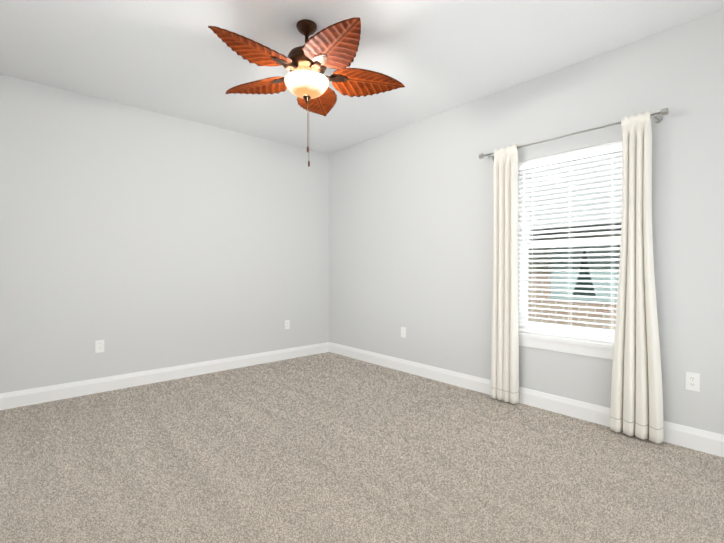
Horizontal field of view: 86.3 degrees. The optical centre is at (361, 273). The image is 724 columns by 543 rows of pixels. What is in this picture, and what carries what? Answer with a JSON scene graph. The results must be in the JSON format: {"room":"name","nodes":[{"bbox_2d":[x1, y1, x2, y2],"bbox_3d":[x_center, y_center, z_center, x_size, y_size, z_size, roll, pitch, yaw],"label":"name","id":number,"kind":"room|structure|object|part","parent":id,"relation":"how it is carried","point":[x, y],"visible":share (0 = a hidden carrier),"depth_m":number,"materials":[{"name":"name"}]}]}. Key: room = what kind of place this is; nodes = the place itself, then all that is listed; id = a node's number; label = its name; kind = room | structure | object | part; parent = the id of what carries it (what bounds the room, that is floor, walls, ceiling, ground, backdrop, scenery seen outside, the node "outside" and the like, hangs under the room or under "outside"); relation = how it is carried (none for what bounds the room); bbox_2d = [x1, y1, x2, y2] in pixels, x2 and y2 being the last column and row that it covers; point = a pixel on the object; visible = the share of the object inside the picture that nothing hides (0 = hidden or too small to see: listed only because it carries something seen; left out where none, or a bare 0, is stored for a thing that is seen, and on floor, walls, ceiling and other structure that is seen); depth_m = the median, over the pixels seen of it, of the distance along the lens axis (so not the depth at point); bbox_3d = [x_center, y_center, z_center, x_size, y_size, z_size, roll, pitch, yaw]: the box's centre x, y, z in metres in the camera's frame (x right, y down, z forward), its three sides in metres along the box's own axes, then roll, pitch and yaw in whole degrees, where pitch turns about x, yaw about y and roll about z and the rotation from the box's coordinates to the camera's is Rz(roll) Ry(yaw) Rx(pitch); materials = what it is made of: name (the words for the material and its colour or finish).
{"room":"empty bedroom","nodes":[
{"label":"empty bedroom","id":0,"kind":"room"},
{"bbox_2d":[0,74,328,392],"bbox_3d":[-2.151,-0.266,3.963,4.700,2.740,0.150,-1,1,-42],"label":"wall","id":1,"kind":"structure","parent":0,"point":[136,239],"depth_m":3.84,"materials":[{"name":"white paint"}]},
{"bbox_2d":[95,340,103,352],"bbox_3d":[-2.447,0.679,3.606,0.070,0.115,0.008,-1,1,-42],"label":"electrical outlet","id":2,"kind":"object","parent":1,"relation":"attached to","point":[99,346],"visible":1,"depth_m":3.60,"materials":[{"name":"white plastic"}]},
{"bbox_2d":[0,342,329,409],"bbox_3d":[-2.095,1.038,3.918,4.400,0.134,0.016,-1,1,-42],"label":"baseboard","id":3,"kind":"structure","parent":1,"relation":"attached to","point":[19,398],"depth_m":3.84,"materials":[{"name":"white wood"}]},
{"bbox_2d":[285,320,289,328],"bbox_3d":[-0.955,0.652,4.932,0.070,0.115,0.008,-1,1,-42],"label":"electrical outlet","id":4,"kind":"object","parent":1,"relation":"attached to","point":[287,324],"visible":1,"depth_m":4.93,"materials":[{"name":"white plastic"}]},
{"bbox_2d":[0,352,723,542],"bbox_3d":[-0.307,1.181,1.907,4.700,0.100,5.700,-1,1,-42],"label":"floor","id":5,"kind":"structure","parent":0,"point":[328,447],"depth_m":2.23,"materials":[{"name":"carpet"}]},
{"bbox_2d":[0,0,723,153],"bbox_3d":[-0.307,-1.669,1.871,4.700,0.120,5.700,-1,1,-42],"label":"ceiling","id":6,"kind":"structure","parent":0,"point":[178,58],"depth_m":2.78,"materials":[{"name":"white paint"}]},
{"bbox_2d":[208,17,404,166],"bbox_3d":[-0.371,-1.161,2.480,1.265,0.912,1.275,-1,1,-42],"label":"ceiling fan","id":7,"kind":"object","parent":6,"relation":"hanging from","point":[305,80],"visible":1,"depth_m":2.42,"materials":[{"name":"brown wood"}]},
{"bbox_3d":[-0.361,-1.210,2.525,0.292,0.101,0.292,-1,1,-42],"label":"lamp shade","id":8,"kind":"part","parent":7,"relation":"part of","materials":[{"name":"white glass"}]},
{"bbox_2d":[329,9,723,434],"bbox_3d":[1.393,-0.259,3.401,0.150,2.740,5.400,-1,1,-42],"label":"wall","id":9,"kind":"structure","parent":0,"point":[411,228],"depth_m":3.27,"materials":[{"name":"white paint"}]},
{"bbox_2d":[401,327,405,337],"bbox_3d":[0.464,0.659,4.339,0.008,0.115,0.070,-1,1,-42],"label":"electrical outlet","id":10,"kind":"object","parent":9,"relation":"attached to","point":[403,331],"visible":1,"depth_m":4.33,"materials":[{"name":"white plastic"}]},
{"bbox_2d":[329,342,723,457],"bbox_3d":[1.337,1.045,3.356,0.016,0.134,5.384,-1,1,-42],"label":"baseboard","id":11,"kind":"structure","parent":9,"relation":"attached to","point":[708,442],"depth_m":3.17,"materials":[{"name":"white wood"}]},
{"bbox_2d":[519,331,613,359],"bbox_3d":[1.637,0.566,3.059,0.123,0.109,0.960,-1,1,-42],"label":"window sill","id":12,"kind":"structure","parent":9,"relation":"attached to","point":[598,349],"depth_m":3.02,"materials":[{"name":"white wood"}]},
{"bbox_2d":[519,150,621,338],"bbox_3d":[1.704,-0.227,3.109,0.070,1.476,0.870,-1,1,-42],"label":"window","id":13,"kind":"structure","parent":9,"relation":"in","point":[553,326],"depth_m":3.21,"materials":[{"name":"white plastic"}]},
{"bbox_2d":[518,140,621,342],"bbox_3d":[1.652,-0.229,3.062,0.070,1.466,0.858,-1,1,-42],"label":"window blinds","id":14,"kind":"object","parent":13,"relation":"attached to","point":[612,147],"visible":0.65,"depth_m":3.05,"materials":[{"name":"white plastic"}]},
{"bbox_2d":[479,108,668,159],"bbox_3d":[1.546,-1.048,3.018,0.116,0.056,1.360,-1,1,-42],"label":"curtain rod","id":15,"kind":"object","parent":9,"relation":"attached to","point":[662,112],"visible":0.88,"depth_m":2.83,"materials":[{"name":"silver metal"}]},
{"bbox_2d":[490,144,518,403],"bbox_3d":[1.230,0.003,3.337,0.089,2.182,0.239,-1,1,-42],"label":"curtain","id":16,"kind":"object","parent":15,"relation":"hanging from","point":[505,357],"visible":1,"depth_m":3.30,"materials":[{"name":"white fabric"}]},
{"bbox_2d":[610,111,663,442],"bbox_3d":[1.864,0.012,2.623,0.088,2.182,0.301,-1,1,-42],"label":"curtain","id":17,"kind":"object","parent":15,"relation":"hanging from","point":[636,409],"visible":1,"depth_m":2.60,"materials":[{"name":"white fabric"}]},
{"bbox_2d":[685,372,699,391],"bbox_3d":[2.120,0.693,2.477,0.008,0.115,0.070,-1,1,-42],"label":"electrical outlet","id":18,"kind":"object","parent":9,"relation":"attached to","point":[692,381],"visible":1,"depth_m":2.47,"materials":[{"name":"white plastic"}]},
{"bbox_3d":[2.382,1.371,4.568,2.850,0.450,13.000,-1,1,-42],"label":"ground","id":19,"kind":"structure","parent":0,"visible":0},
{"bbox_2d":[529,156,621,329],"bbox_3d":[4.971,-0.623,6.845,4.920,4.380,13.000,-1,1,-42],"label":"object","id":20,"kind":"object","parent":19,"relation":"on","point":[575,288],"depth_m":5.83,"materials":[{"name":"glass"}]}
]}

